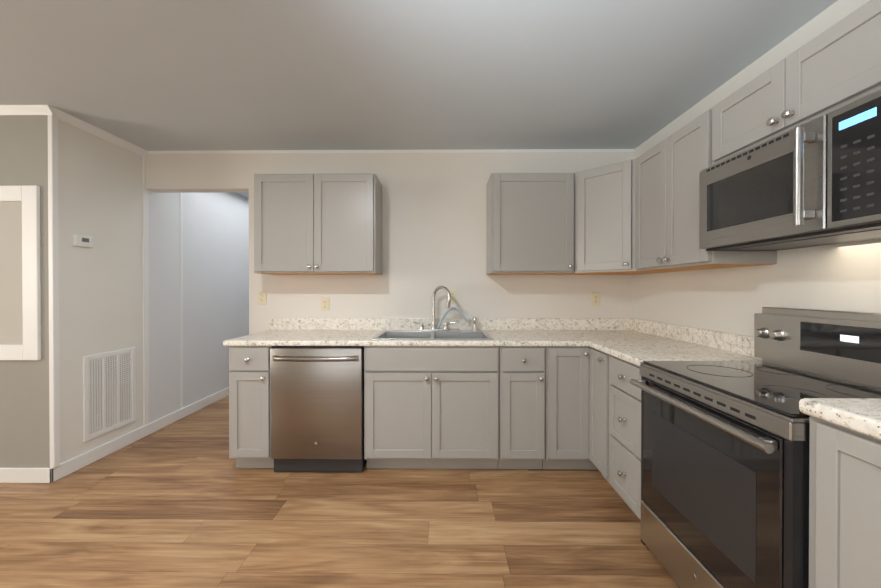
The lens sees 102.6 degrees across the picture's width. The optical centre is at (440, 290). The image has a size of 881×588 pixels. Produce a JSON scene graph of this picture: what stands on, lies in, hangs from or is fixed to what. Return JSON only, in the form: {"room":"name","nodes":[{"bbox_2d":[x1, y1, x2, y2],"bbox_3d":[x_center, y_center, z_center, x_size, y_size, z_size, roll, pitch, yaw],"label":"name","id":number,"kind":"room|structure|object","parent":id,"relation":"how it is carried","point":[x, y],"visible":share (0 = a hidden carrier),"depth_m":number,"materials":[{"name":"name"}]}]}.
{"room":"kitchen","nodes":[
{"label":"kitchen","id":0,"kind":"room"},
{"bbox_2d":[0,115,49,467],"bbox_3d":[-3.871,0.030,2.369,2.660,2.440,0.122,0,0,1],"label":"wall","id":1,"kind":"structure","parent":0,"point":[24,418],"depth_m":2.30,"materials":[{"name":"grey paint"}]},
{"bbox_2d":[0,185,40,359],"bbox_3d":[-3.228,-0.114,2.292,1.250,1.130,0.022,0,0,1],"label":"window","id":2,"kind":"structure","parent":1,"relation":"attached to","point":[20,313],"depth_m":2.28,"materials":[{"name":"white wood"}]},
{"bbox_2d":[0,468,45,482],"bbox_3d":[-3.881,1.203,2.310,2.640,0.095,0.014,0,0,1],"label":"baseboard","id":3,"kind":"structure","parent":1,"relation":"attached to","point":[36,475],"depth_m":2.29,"materials":[{"name":"white wood"}]},
{"bbox_2d":[0,105,634,156],"bbox_3d":[-1.783,-1.166,2.631,6.830,0.050,0.766,0,0,1],"label":"crown molding","id":4,"kind":"structure","parent":1,"relation":"attached to","point":[13,110],"depth_m":2.97,"materials":[{"name":"white wood"}]},
{"bbox_2d":[58,119,248,463],"bbox_3d":[-2.586,0.021,3.938,0.120,2.440,3.280,0,0,1],"label":"wall","id":5,"kind":"structure","parent":0,"point":[101,280],"depth_m":2.96,"materials":[{"name":"paint"}]},
{"bbox_2d":[73,234,92,247],"bbox_3d":[-2.527,-0.350,2.495,0.023,0.080,0.130,0,0,1],"label":"thermostat","id":6,"kind":"object","parent":5,"relation":"attached to","point":[82,241],"visible":0.96,"depth_m":2.48,"materials":[{"name":"white plastic"}]},
{"bbox_2d":[83,347,135,442],"bbox_3d":[-2.531,0.773,2.712,0.012,0.610,0.420,0,0,1],"label":"air vent","id":7,"kind":"object","parent":5,"relation":"in","point":[109,391],"visible":1,"depth_m":2.69,"materials":[{"name":"white metal"}]},
{"bbox_2d":[48,115,182,467],"bbox_3d":[-2.524,-0.020,2.872,0.032,2.345,1.170,0,0,1],"label":"trim","id":8,"kind":"structure","parent":5,"relation":"attached to","point":[53,267],"depth_m":2.31,"materials":[{"name":"white wood"}]},
{"bbox_2d":[46,387,228,482],"bbox_3d":[-2.519,1.194,3.937,0.014,0.095,3.294,0,0,1],"label":"baseboard","id":9,"kind":"structure","parent":5,"relation":"attached to","point":[76,463],"depth_m":2.81,"materials":[{"name":"white wood"}]},
{"bbox_2d":[0,395,679,587],"bbox_3d":[-1.792,1.294,1.678,7.070,0.080,8.040,0,0,1],"label":"floor","id":10,"kind":"structure","parent":0,"point":[184,502],"depth_m":1.87,"materials":[{"name":"brown wood"}]},
{"bbox_2d":[229,346,273,467],"bbox_3d":[-1.297,0.811,2.704,0.293,0.874,0.626,0,0,1],"label":"base cabinet","id":11,"kind":"object","parent":10,"relation":"on","point":[249,366],"depth_m":2.39,"materials":[{"name":"grey wood"}]},
{"bbox_2d":[271,346,366,471],"bbox_3d":[-0.837,0.815,2.644,0.618,0.868,0.625,0,0,1],"label":"dishwasher","id":12,"kind":"object","parent":10,"relation":"on","point":[317,408],"visible":0.96,"depth_m":2.38,"materials":[{"name":"grey metal"}]},
{"bbox_2d":[477,346,560,468],"bbox_3d":[0.561,0.811,2.687,0.450,0.874,0.626,0,0,1],"label":"base cabinet","id":13,"kind":"object","parent":10,"relation":"on","point":[519,387],"depth_m":2.38,"materials":[{"name":"grey wood"}]},
{"bbox_2d":[561,346,596,468],"bbox_3d":[0.835,0.811,2.684,0.375,0.874,0.626,0,0,1],"label":"base cabinet","id":14,"kind":"object","parent":10,"relation":"on","point":[574,360],"depth_m":2.38,"materials":[{"name":"grey wood"}]},
{"bbox_2d":[223,318,653,346],"bbox_3d":[0.084,0.304,2.670,3.093,0.138,0.665,0,0,1],"label":"countertop","id":15,"kind":"structure","parent":14,"relation":"on","point":[570,332],"depth_m":2.88,"materials":[{"name":"stone"}]},
{"bbox_2d":[370,286,492,339],"bbox_3d":[-0.057,0.244,2.681,0.844,0.568,0.540,0,0,1],"label":"sink","id":16,"kind":"object","parent":15,"relation":"in","point":[432,333],"visible":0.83,"depth_m":2.85,"materials":[{"name":"metal"}]},
{"bbox_2d":[413,286,476,330],"bbox_3d":[0.037,0.143,2.853,0.529,0.368,0.153,0,0,1],"label":"faucet","id":17,"kind":"object","parent":15,"relation":"on","point":[421,328],"depth_m":2.89,"materials":[{"name":"silver metal"}]},
{"bbox_2d":[587,322,761,366],"bbox_3d":[1.303,0.307,2.027,0.643,0.138,0.600,0,0,1],"label":"countertop","id":18,"kind":"structure","parent":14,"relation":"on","point":[634,341],"depth_m":2.13,"materials":[{"name":"stone"}]},
{"bbox_2d":[589,347,640,519],"bbox_3d":[1.294,0.815,2.055,0.658,0.874,0.658,0,0,1],"label":"base cabinet","id":19,"kind":"object","parent":10,"relation":"on","point":[614,425],"visible":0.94,"depth_m":2.01,"materials":[{"name":"grey wood"}]},
{"bbox_2d":[630,307,880,587],"bbox_3d":[1.263,0.668,1.343,0.704,1.175,0.751,0,0,1],"label":"range","id":20,"kind":"object","parent":10,"relation":"on","point":[725,449],"visible":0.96,"depth_m":1.28,"materials":[{"name":"grey metal"}]},
{"bbox_2d":[809,416,880,587],"bbox_3d":[1.281,0.799,0.604,0.658,0.922,0.715,0,0,1],"label":"base cabinet","id":21,"kind":"object","parent":10,"relation":"on","point":[844,507],"visible":0.98,"depth_m":0.87,"materials":[{"name":"grey wood"}]},
{"bbox_2d":[799,398,880,439],"bbox_3d":[1.291,0.263,0.589,0.640,0.146,0.732,0,0,1],"label":"countertop","id":22,"kind":"structure","parent":21,"relation":"on","point":[861,415],"depth_m":0.87,"materials":[{"name":"stone"}]},
{"bbox_2d":[146,152,633,334],"bbox_3d":[-0.389,0.026,3.068,4.290,2.440,0.120,0,0,1],"label":"wall","id":23,"kind":"structure","parent":0,"point":[433,221],"depth_m":3.00,"materials":[{"name":"paint"}]},
{"bbox_2d":[258,291,265,304],"bbox_3d":[-1.524,0.062,3.014,0.072,0.116,0.008,0,0,1],"label":"electrical outlet","id":24,"kind":"object","parent":23,"relation":"attached to","point":[261,297],"visible":1,"depth_m":3.01,"materials":[{"name":"beige plastic"}]},
{"bbox_2d":[254,174,381,274],"bbox_3d":[-0.965,-0.516,2.831,0.933,0.763,0.354,0,0,1],"label":"upper cabinet","id":25,"kind":"object","parent":23,"relation":"attached to","point":[317,224],"visible":1,"depth_m":2.69,"materials":[{"name":"grey wood"}]},
{"bbox_2d":[321,298,328,310],"bbox_3d":[-0.984,0.117,3.009,0.072,0.116,0.008,0,0,1],"label":"electrical outlet","id":26,"kind":"object","parent":23,"relation":"attached to","point":[324,304],"visible":1,"depth_m":3.01,"materials":[{"name":"beige plastic"}]},
{"bbox_2d":[449,289,455,302],"bbox_3d":[0.096,0.047,2.999,0.072,0.116,0.008,0,0,1],"label":"electrical outlet","id":27,"kind":"object","parent":23,"relation":"attached to","point":[453,295],"visible":0.73,"depth_m":3.00,"materials":[{"name":"beige plastic"}]},
{"bbox_2d":[486,173,573,274],"bbox_3d":[0.705,-0.516,2.815,0.632,0.763,0.354,0,0,1],"label":"upper cabinet","id":28,"kind":"object","parent":23,"relation":"attached to","point":[529,223],"visible":1,"depth_m":2.68,"materials":[{"name":"grey wood"}]},
{"bbox_2d":[591,292,599,305],"bbox_3d":[1.315,0.072,2.987,0.072,0.116,0.008,0,0,1],"label":"electrical outlet","id":29,"kind":"object","parent":23,"relation":"attached to","point":[595,298],"visible":1,"depth_m":2.99,"materials":[{"name":"beige plastic"}]},
{"bbox_2d":[563,158,676,274],"bbox_3d":[1.327,-0.515,2.682,0.608,0.763,0.610,0,0,1],"label":"upper cabinet","id":30,"kind":"object","parent":23,"relation":"attached to","point":[604,220],"visible":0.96,"depth_m":2.52,"materials":[{"name":"grey wood"}]},
{"bbox_2d":[0,0,837,198],"bbox_3d":[-1.792,-1.226,1.664,7.070,0.080,8.040,0,0,1],"label":"ceiling","id":31,"kind":"structure","parent":0,"point":[181,75],"depth_m":1.87,"materials":[{"name":"paint"}]},
{"bbox_2d":[633,0,880,336],"bbox_3d":[1.671,0.041,0.363,0.120,2.440,5.250,0,0,1],"label":"wall","id":32,"kind":"structure","parent":0,"point":[837,277],"depth_m":1.77,"materials":[{"name":"paint"}]},
{"bbox_2d":[635,107,776,270],"bbox_3d":[1.448,-0.511,2.037,0.354,0.763,0.675,0,0,1],"label":"upper cabinet","id":33,"kind":"object","parent":32,"relation":"attached to","point":[669,168],"visible":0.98,"depth_m":1.96,"materials":[{"name":"grey wood"}]},
{"bbox_2d":[712,0,880,164],"bbox_3d":[1.441,-0.732,1.327,0.354,0.314,0.740,0,0,1],"label":"upper cabinet","id":34,"kind":"object","parent":32,"relation":"attached to","point":[837,65],"visible":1,"depth_m":1.25,"materials":[{"name":"grey wood"}]},
{"bbox_2d":[699,89,880,250],"bbox_3d":[1.400,-0.381,1.329,0.432,0.387,0.736,0,0,1],"label":"microwave","id":35,"kind":"object","parent":34,"relation":"attached to","point":[815,182],"visible":1,"depth_m":1.19,"materials":[{"name":"grey metal"}]}
]}

